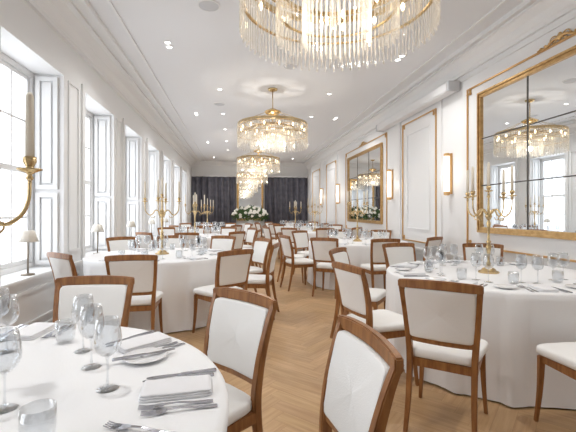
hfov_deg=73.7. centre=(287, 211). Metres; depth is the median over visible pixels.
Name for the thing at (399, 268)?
bread plate
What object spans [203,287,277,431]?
dining chair
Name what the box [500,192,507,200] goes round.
candle cup
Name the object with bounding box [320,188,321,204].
wall sconce
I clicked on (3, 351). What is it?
wine glass
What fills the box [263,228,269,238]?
cushion
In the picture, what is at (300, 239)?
cushion
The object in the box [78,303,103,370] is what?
wine glass
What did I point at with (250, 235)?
cushion
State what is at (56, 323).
water tumbler
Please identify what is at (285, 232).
cushion
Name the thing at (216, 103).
ceiling speaker
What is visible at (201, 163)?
trim
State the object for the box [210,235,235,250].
dining chair
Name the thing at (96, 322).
bowl
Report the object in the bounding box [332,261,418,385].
dining chair
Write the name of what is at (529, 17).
trim
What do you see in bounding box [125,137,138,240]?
window
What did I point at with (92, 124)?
window
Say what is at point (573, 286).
bread plate
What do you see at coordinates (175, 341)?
fork
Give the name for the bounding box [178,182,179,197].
candle
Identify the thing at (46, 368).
dining table
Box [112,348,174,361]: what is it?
table knife
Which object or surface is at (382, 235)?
cushion
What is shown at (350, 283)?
cushion
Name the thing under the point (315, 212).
candelabra
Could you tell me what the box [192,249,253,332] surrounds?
dining chair
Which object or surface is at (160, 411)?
fork
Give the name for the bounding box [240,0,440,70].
chandelier
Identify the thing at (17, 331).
bowl
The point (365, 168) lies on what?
wall mirror
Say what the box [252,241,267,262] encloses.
cushion
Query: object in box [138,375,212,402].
napkin
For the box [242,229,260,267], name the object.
dining chair
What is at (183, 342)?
fork
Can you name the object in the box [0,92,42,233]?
candelabra
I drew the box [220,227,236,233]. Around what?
dining chair
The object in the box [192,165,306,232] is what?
wall
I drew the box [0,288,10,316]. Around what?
bowl
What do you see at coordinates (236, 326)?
cushion
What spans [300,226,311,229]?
cushion
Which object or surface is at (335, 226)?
dining chair
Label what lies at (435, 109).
trim
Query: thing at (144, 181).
candle
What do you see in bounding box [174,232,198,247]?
dining chair
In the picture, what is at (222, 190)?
curtain
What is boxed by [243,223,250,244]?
dining chair
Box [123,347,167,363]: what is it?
bread plate
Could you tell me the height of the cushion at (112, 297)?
0.304 m
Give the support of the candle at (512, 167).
on the candelabra at (488, 212)
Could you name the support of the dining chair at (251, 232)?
on the floor
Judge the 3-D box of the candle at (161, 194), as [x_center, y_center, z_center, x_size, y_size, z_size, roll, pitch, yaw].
[-1.616,-0.297,4.928,0.074,0.295,0.074,0,0,-8]
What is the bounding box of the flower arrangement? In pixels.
[231,205,269,223]
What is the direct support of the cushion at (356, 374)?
on the dining chair at (363, 371)
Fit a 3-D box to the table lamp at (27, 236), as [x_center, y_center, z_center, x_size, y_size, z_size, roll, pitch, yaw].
[-2.579,0.404,3.808,0.184,0.443,0.184,0,0,-8]
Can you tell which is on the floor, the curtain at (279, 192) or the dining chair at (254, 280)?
the dining chair at (254, 280)
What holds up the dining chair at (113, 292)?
on the floor
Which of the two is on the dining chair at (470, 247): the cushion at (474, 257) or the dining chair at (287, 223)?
the cushion at (474, 257)
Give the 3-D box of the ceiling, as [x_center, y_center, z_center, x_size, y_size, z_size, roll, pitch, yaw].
[-0.573,-2.350,8.147,6.050,0.100,19.700,0,0,-8]
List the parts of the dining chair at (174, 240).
backrest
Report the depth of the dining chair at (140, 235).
7.37 m
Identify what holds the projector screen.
attached to the wall at (454, 105)
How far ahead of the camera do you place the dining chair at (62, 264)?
3.62 m
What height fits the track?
0.060 m
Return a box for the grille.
[283,64,296,68]
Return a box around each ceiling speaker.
[197,0,219,11]
[213,102,224,105]
[282,63,297,69]
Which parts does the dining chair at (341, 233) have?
backrest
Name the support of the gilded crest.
attached to the wall at (454, 105)
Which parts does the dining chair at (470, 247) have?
leg, backrest, leg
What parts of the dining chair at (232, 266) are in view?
leg, seat frame, seat, leg, rail, backrest, leg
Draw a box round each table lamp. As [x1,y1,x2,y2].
[17,230,38,275]
[91,224,103,253]
[126,221,135,235]
[149,219,154,232]
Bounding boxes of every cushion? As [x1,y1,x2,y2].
[49,257,71,286]
[58,284,126,325]
[109,240,134,250]
[109,260,153,292]
[137,235,151,248]
[159,229,173,234]
[159,238,182,247]
[181,224,190,228]
[182,235,196,247]
[188,229,202,233]
[204,227,209,233]
[207,297,268,378]
[212,239,232,250]
[219,254,250,285]
[221,229,234,233]
[230,234,243,248]
[246,230,255,242]
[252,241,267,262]
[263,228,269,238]
[269,225,274,233]
[270,247,278,272]
[275,226,283,233]
[280,238,290,256]
[282,230,294,241]
[294,233,307,247]
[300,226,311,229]
[312,241,335,260]
[317,230,327,237]
[324,330,389,431]
[329,232,345,237]
[333,252,348,263]
[335,268,365,314]
[352,229,360,237]
[372,232,389,238]
[373,242,397,262]
[386,247,413,265]
[404,287,476,344]
[426,240,440,259]
[466,247,500,261]
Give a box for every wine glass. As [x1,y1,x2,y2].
[0,288,10,341]
[0,294,19,354]
[0,327,22,413]
[71,294,94,353]
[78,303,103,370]
[93,315,121,392]
[470,252,481,280]
[483,254,494,282]
[515,254,526,282]
[531,255,543,283]
[547,253,558,280]
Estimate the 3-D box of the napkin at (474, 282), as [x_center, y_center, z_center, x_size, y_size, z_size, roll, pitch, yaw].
[1.328,0.529,2.859,0.116,0.021,0.210,0,0,41]
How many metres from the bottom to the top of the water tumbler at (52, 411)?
0.090 m
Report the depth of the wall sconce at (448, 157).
5.98 m
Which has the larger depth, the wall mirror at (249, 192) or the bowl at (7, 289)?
the wall mirror at (249, 192)
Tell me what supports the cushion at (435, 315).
on the dining chair at (442, 319)
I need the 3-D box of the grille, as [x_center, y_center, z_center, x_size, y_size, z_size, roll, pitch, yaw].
[0.037,-2.293,6.060,0.218,0.005,0.218,0,0,-8]
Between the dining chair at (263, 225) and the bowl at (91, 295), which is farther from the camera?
the dining chair at (263, 225)
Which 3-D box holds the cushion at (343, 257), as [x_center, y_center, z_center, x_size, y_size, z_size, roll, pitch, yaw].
[0.563,0.592,4.111,0.118,0.304,0.385,0,0,29]
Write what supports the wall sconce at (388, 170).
attached to the wall at (454, 105)
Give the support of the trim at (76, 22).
attached to the wall at (19, 13)
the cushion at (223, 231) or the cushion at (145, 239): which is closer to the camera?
the cushion at (145, 239)
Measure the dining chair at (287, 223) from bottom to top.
0.914 m
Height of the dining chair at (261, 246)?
0.914 m
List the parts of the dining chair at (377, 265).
leg, seat, seat frame, leg, backrest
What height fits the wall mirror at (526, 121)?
1.920 m
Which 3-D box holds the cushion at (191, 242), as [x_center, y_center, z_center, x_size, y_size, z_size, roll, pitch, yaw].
[-1.917,0.592,7.283,0.385,0.304,0.118,0,0,-11]
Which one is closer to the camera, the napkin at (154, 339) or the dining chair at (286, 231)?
the napkin at (154, 339)
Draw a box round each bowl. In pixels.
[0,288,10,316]
[0,294,19,325]
[0,327,22,373]
[71,294,94,325]
[78,303,103,338]
[93,315,121,356]
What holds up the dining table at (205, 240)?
on the floor
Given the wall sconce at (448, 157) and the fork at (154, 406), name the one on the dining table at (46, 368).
the fork at (154, 406)
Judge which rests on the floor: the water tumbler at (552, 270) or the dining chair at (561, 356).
the dining chair at (561, 356)
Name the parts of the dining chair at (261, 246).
leg, seat, backrest, leg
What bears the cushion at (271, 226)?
on the dining chair at (269, 224)
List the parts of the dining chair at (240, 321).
leg, rail, seat, seat frame, backrest, leg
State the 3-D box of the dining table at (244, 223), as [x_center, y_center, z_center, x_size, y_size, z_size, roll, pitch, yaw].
[-1.673,0.910,16.985,1.036,0.780,1.050,0,0,-8]
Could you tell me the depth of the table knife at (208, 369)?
1.28 m
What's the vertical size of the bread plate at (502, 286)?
0.014 m
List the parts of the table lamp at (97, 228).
lamp shade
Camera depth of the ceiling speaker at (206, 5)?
4.26 m
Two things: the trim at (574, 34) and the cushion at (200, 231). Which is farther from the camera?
the cushion at (200, 231)
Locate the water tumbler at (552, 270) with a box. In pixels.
[552,270,563,282]
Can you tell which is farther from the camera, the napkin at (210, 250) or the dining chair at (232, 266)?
the napkin at (210, 250)
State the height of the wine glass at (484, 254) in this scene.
0.215 m
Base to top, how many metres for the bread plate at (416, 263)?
0.014 m
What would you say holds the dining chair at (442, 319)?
on the floor
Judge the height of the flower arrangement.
0.873 m
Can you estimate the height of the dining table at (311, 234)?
0.760 m
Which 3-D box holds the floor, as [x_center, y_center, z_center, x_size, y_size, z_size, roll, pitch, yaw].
[-0.439,1.351,8.171,6.299,0.101,20.533,0,0,-8]
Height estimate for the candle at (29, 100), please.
0.220 m
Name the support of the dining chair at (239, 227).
on the floor
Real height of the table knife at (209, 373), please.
0.007 m
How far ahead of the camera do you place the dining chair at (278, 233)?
7.12 m
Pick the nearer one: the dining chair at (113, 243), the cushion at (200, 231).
the dining chair at (113, 243)
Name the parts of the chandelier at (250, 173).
frame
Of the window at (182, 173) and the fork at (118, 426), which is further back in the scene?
the window at (182, 173)
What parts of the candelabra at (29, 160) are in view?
arm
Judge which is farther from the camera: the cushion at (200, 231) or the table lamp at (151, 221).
the cushion at (200, 231)
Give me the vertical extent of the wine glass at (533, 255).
0.215 m
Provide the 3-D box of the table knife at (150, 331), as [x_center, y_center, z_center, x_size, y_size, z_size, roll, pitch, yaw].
[-0.673,0.535,1.647,0.019,0.007,0.223,0,0,39]
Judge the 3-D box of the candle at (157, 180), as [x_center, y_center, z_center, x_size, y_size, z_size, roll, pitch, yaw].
[-1.595,-0.285,4.716,0.025,0.220,0.026,0,0,-6]
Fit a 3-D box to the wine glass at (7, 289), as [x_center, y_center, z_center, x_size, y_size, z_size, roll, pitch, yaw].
[-1.212,0.432,1.612,0.082,0.215,0.082,0,0,-37]
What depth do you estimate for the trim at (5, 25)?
4.89 m
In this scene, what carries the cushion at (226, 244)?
on the dining chair at (224, 242)
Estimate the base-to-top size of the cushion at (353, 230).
0.304 m
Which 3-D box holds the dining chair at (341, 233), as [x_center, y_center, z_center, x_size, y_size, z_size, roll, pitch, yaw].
[1.116,0.843,8.309,0.456,0.914,0.528,0,0,-8]
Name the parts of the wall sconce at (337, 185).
lamp shade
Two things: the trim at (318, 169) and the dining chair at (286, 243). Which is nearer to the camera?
the dining chair at (286, 243)
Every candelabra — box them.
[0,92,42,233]
[143,178,180,254]
[184,193,204,232]
[201,198,213,225]
[289,200,300,223]
[308,198,322,230]
[346,188,368,241]
[464,162,516,273]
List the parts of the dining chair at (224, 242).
backrest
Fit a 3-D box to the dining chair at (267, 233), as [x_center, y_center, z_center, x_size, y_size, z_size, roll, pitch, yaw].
[-0.380,0.843,10.283,0.528,0.914,0.456,0,0,-26]
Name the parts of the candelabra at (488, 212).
arm, arm, arm, arm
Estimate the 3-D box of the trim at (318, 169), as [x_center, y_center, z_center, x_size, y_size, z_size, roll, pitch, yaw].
[1.180,-0.595,16.154,0.026,2.310,1.500,0,0,-8]
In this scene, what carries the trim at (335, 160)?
attached to the wall at (454, 105)
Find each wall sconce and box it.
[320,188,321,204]
[336,184,339,203]
[387,169,392,199]
[444,153,452,194]
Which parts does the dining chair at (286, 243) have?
leg, backrest, leg, seat frame, seat, leg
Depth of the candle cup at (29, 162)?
1.25 m
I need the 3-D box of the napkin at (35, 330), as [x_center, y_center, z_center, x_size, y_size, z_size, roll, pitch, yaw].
[-1.134,0.529,1.713,0.116,0.021,0.210,0,0,-3]
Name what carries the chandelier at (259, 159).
hanging from the ceiling
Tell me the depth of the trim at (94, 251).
6.08 m
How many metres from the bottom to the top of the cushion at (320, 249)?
0.304 m
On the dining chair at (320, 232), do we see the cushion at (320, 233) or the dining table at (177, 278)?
the cushion at (320, 233)
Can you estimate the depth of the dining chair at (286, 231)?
9.53 m
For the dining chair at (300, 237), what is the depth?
8.04 m
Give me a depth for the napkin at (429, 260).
4.12 m
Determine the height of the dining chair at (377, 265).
0.914 m
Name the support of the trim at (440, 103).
attached to the wall at (454, 105)
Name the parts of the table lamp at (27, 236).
lamp shade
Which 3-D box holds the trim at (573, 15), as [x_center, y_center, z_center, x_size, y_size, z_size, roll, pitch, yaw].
[2.219,-1.955,8.525,0.014,0.030,19.500,0,0,-8]
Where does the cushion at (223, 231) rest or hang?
on the dining chair at (224, 230)
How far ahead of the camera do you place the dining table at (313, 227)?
13.88 m
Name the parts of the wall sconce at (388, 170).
lamp shade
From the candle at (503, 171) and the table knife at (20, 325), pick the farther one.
the candle at (503, 171)
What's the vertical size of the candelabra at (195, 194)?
0.985 m
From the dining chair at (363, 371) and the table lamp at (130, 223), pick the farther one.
the table lamp at (130, 223)
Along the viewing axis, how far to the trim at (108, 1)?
5.70 m
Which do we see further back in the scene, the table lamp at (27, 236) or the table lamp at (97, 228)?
the table lamp at (97, 228)
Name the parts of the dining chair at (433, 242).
leg, backrest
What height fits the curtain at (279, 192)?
2.880 m
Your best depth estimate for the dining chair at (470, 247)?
4.73 m
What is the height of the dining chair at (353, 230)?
0.914 m
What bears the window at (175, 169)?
in the wall at (19, 13)
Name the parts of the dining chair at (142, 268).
leg, backrest, rail, seat frame, seat, leg, leg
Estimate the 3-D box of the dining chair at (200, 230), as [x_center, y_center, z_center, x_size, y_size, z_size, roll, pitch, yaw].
[-2.384,0.843,9.906,0.456,0.914,0.528,0,0,-12]
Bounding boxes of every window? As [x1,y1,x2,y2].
[1,52,57,275]
[86,110,109,252]
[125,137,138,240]
[149,152,156,234]
[164,161,168,226]
[174,168,177,224]
[182,173,184,222]
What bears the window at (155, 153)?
in the wall at (19, 13)
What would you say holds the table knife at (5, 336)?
on the dining table at (46, 368)
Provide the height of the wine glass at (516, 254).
0.215 m
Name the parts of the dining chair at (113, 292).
leg, backrest, leg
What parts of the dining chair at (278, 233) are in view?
leg, seat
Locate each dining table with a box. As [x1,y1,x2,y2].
[0,324,228,431]
[83,248,226,333]
[153,234,220,248]
[181,228,220,233]
[239,223,255,241]
[272,226,318,239]
[293,230,315,253]
[307,238,407,289]
[385,260,575,409]
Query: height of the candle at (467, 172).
0.220 m
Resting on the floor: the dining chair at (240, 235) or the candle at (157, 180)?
the dining chair at (240, 235)
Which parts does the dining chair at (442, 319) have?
leg, leg, backrest, rail, seat frame, seat, leg, leg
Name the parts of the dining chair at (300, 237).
leg, backrest, seat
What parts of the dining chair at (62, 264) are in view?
backrest, leg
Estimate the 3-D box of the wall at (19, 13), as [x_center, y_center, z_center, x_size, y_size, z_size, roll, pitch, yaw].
[-3.284,-0.500,7.780,0.420,3.600,19.500,0,0,-8]
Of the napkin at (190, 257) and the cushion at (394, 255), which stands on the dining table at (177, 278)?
the napkin at (190, 257)
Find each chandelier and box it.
[237,136,279,173]
[237,157,267,184]
[238,87,307,151]
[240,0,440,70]
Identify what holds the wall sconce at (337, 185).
attached to the wall at (454, 105)
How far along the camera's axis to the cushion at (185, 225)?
13.54 m
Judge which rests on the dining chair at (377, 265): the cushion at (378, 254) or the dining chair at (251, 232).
the cushion at (378, 254)
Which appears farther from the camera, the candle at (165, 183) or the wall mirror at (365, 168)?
the wall mirror at (365, 168)
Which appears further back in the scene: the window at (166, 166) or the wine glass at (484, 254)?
the window at (166, 166)
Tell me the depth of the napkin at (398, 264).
3.77 m
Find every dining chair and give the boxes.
[47,252,77,286]
[52,275,134,326]
[104,255,162,332]
[106,236,135,251]
[135,232,154,248]
[156,235,184,247]
[157,227,174,234]
[169,225,181,232]
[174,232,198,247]
[179,223,191,228]
[187,227,204,233]
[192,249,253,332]
[196,225,211,233]
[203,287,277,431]
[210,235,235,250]
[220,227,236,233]
[225,223,235,226]
[228,231,245,249]
[231,225,241,230]
[237,242,279,319]
[242,228,256,264]
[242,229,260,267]
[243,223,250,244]
[249,238,270,293]
[255,223,264,237]
[262,225,279,256]
[262,227,279,258]
[268,223,277,249]
[273,224,283,239]
[276,232,306,282]
[279,235,315,290]
[281,228,304,263]
[284,221,294,225]
[291,230,308,274]
[298,224,312,229]
[310,237,338,298]
[316,228,333,237]
[319,315,403,431]
[320,223,328,227]
[327,229,346,237]
[329,224,342,228]
[329,247,385,337]
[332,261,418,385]
[350,227,361,237]
[360,238,399,288]
[371,230,391,238]
[382,243,415,269]
[398,278,488,431]
[423,236,442,260]
[462,243,503,261]
[534,342,575,421]
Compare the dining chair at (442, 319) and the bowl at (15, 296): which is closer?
the bowl at (15, 296)
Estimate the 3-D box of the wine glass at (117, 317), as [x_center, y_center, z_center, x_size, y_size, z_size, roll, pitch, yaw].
[-0.553,0.432,1.176,0.082,0.215,0.082,0,0,30]
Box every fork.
[41,325,67,337]
[51,324,73,336]
[103,421,171,431]
[138,399,212,409]
[140,342,184,356]
[140,403,216,415]
[156,341,177,346]
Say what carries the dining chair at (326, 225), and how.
on the floor
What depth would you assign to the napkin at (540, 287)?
2.65 m
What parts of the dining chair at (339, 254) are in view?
leg, backrest, seat frame, leg, seat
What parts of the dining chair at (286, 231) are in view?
backrest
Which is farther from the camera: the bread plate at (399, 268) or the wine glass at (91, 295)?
the bread plate at (399, 268)
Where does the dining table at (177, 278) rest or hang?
on the floor
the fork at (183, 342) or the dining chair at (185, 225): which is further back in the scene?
the dining chair at (185, 225)
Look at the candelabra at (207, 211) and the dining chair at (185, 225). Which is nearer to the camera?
the candelabra at (207, 211)
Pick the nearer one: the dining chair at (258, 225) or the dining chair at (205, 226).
the dining chair at (205, 226)
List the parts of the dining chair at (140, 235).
backrest, leg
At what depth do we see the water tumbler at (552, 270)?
2.94 m
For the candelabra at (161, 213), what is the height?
0.985 m
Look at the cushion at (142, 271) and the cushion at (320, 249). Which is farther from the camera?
the cushion at (320, 249)
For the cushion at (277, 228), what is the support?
on the dining chair at (277, 228)
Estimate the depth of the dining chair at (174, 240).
6.36 m
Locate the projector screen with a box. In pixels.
[376,80,459,131]
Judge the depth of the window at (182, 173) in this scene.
15.40 m
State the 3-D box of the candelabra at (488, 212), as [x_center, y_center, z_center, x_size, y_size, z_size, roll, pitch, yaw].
[1.787,0.048,3.421,0.374,0.985,0.374,0,0,17]
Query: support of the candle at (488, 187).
on the candelabra at (488, 212)
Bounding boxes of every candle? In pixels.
[25,92,33,156]
[144,181,145,197]
[157,180,158,196]
[160,178,164,199]
[165,183,166,197]
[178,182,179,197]
[466,170,468,192]
[471,166,473,190]
[502,169,504,191]
[510,165,513,189]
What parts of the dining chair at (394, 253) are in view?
leg, backrest, leg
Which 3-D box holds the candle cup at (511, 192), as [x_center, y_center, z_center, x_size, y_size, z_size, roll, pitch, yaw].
[1.886,-0.141,3.232,0.074,0.082,0.074,0,0,-28]
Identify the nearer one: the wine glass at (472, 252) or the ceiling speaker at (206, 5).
the wine glass at (472, 252)
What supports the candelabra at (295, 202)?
on the dining table at (313, 227)
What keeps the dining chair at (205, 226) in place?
on the floor
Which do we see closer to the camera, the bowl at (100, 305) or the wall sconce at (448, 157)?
the bowl at (100, 305)
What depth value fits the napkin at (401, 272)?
3.30 m
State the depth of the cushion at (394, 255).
4.78 m
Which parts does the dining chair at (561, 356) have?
leg, seat, seat frame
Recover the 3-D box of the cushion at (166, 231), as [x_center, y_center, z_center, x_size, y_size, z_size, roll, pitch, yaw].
[-3.075,0.592,9.741,0.385,0.304,0.118,0,0,-38]
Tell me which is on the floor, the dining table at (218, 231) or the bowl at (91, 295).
the dining table at (218, 231)
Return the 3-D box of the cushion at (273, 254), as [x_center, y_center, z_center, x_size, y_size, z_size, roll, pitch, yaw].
[-0.177,0.592,4.822,0.118,0.304,0.385,0,0,7]
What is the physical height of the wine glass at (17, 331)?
0.215 m
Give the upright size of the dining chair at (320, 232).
0.914 m
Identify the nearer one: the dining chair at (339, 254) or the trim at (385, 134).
the dining chair at (339, 254)
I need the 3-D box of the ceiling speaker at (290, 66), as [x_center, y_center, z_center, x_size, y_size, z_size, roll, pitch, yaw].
[0.037,-2.294,6.060,0.250,0.012,0.250,0,0,-8]
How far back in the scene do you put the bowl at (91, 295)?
1.49 m
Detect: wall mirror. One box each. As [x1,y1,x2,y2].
[237,178,262,220]
[347,142,382,223]
[477,45,575,240]
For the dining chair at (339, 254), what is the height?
0.914 m
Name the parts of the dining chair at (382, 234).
backrest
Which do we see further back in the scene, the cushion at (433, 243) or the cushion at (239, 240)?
the cushion at (239, 240)
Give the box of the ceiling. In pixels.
[88,0,524,162]
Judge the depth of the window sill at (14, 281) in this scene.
3.72 m
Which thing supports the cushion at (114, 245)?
on the dining chair at (113, 243)
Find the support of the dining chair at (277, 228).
on the floor
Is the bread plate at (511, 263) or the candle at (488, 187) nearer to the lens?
the candle at (488, 187)
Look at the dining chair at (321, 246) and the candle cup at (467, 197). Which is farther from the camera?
the dining chair at (321, 246)
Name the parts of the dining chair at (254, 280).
seat frame, seat, leg, leg, backrest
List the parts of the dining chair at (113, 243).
leg, backrest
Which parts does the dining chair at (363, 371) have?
leg, rail, backrest, leg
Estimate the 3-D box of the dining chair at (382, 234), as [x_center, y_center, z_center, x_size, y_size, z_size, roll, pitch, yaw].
[1.918,0.843,8.161,0.456,0.914,0.528,0,0,28]
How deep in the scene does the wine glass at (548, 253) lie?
3.04 m
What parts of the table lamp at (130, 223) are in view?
lamp shade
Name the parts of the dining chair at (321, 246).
leg, leg, seat, backrest, seat frame, leg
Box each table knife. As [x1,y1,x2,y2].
[0,324,23,336]
[1,325,27,337]
[105,330,154,344]
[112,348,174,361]
[143,372,213,381]
[147,368,215,378]
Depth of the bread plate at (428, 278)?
3.06 m
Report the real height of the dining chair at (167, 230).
0.914 m
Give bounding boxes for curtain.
[192,176,235,227]
[264,177,306,225]
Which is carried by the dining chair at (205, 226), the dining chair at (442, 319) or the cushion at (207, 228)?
the cushion at (207, 228)
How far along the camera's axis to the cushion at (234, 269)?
3.93 m
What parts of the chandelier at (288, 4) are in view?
frame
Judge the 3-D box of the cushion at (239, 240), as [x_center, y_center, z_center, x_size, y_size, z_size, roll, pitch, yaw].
[-1.038,0.592,7.721,0.118,0.304,0.385,0,0,38]
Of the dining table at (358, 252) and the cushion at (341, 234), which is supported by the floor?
the dining table at (358, 252)
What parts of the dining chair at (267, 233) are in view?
leg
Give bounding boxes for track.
[192,175,307,176]
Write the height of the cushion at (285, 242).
0.304 m
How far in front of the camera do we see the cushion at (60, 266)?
3.63 m
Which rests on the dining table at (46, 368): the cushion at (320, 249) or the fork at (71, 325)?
the fork at (71, 325)
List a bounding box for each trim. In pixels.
[0,15,187,326]
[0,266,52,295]
[25,0,199,166]
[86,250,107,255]
[107,0,507,162]
[193,161,305,166]
[303,0,575,168]
[307,13,575,170]
[311,99,463,259]
[312,169,319,225]
[326,160,335,222]
[345,132,386,231]
[402,108,436,243]
[466,33,575,262]
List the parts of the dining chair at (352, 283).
leg, backrest, rail, leg, seat, seat frame, leg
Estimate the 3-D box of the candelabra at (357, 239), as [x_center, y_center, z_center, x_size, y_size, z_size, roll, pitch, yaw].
[1.281,0.048,7.086,0.374,0.985,0.374,0,0,0]
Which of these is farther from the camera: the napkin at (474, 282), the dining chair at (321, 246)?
the dining chair at (321, 246)
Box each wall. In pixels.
[0,0,191,326]
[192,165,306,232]
[307,9,575,269]
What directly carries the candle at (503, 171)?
on the candelabra at (488, 212)
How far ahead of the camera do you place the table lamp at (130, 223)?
7.50 m
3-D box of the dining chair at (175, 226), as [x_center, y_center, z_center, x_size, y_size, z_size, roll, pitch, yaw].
[-3.183,0.843,11.355,0.456,0.914,0.528,0,0,28]
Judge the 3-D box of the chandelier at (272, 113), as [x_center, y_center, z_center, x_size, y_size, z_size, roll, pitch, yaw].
[-0.286,-1.715,7.177,1.320,1.170,1.322,0,0,-43]
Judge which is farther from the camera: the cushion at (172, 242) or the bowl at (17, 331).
the cushion at (172, 242)
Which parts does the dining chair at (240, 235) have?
backrest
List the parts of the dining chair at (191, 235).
backrest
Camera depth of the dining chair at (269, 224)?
13.15 m
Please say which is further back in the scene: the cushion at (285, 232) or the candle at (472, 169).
the cushion at (285, 232)
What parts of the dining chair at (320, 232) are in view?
backrest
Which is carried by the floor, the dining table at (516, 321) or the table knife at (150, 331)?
the dining table at (516, 321)
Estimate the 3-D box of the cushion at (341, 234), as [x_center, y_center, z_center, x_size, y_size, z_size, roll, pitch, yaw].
[1.088,0.592,8.508,0.385,0.304,0.118,0,0,-8]
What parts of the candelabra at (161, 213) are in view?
arm, arm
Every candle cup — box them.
[16,156,42,180]
[464,193,470,200]
[469,191,477,199]
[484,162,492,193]
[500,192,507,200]
[507,190,516,199]
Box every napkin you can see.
[6,322,57,340]
[113,332,171,353]
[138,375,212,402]
[187,256,203,259]
[208,249,224,251]
[395,263,417,267]
[398,271,425,274]
[427,259,446,262]
[458,280,477,284]
[527,284,558,291]
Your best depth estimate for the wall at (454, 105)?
6.20 m
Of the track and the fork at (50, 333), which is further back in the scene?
the track
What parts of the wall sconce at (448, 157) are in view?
lamp shade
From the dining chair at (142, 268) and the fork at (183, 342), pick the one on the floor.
the dining chair at (142, 268)
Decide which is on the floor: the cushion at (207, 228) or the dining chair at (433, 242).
the dining chair at (433, 242)
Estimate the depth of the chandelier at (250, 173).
16.11 m
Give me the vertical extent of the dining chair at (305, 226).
0.914 m
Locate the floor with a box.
[165,242,575,431]
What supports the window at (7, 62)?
in the wall at (19, 13)
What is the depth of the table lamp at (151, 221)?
9.34 m
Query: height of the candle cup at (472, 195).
0.082 m
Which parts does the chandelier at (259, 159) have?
crown, frame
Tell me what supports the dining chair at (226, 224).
on the floor
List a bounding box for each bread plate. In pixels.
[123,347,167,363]
[395,267,411,270]
[407,262,422,264]
[426,277,446,280]
[493,284,518,288]
[507,262,524,264]
[565,284,575,288]
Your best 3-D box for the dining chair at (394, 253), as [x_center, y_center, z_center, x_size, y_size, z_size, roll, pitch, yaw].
[1.453,0.843,4.601,0.456,0.914,0.528,0,0,-17]
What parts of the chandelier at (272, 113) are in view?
crown, frame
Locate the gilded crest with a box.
[537,28,575,51]

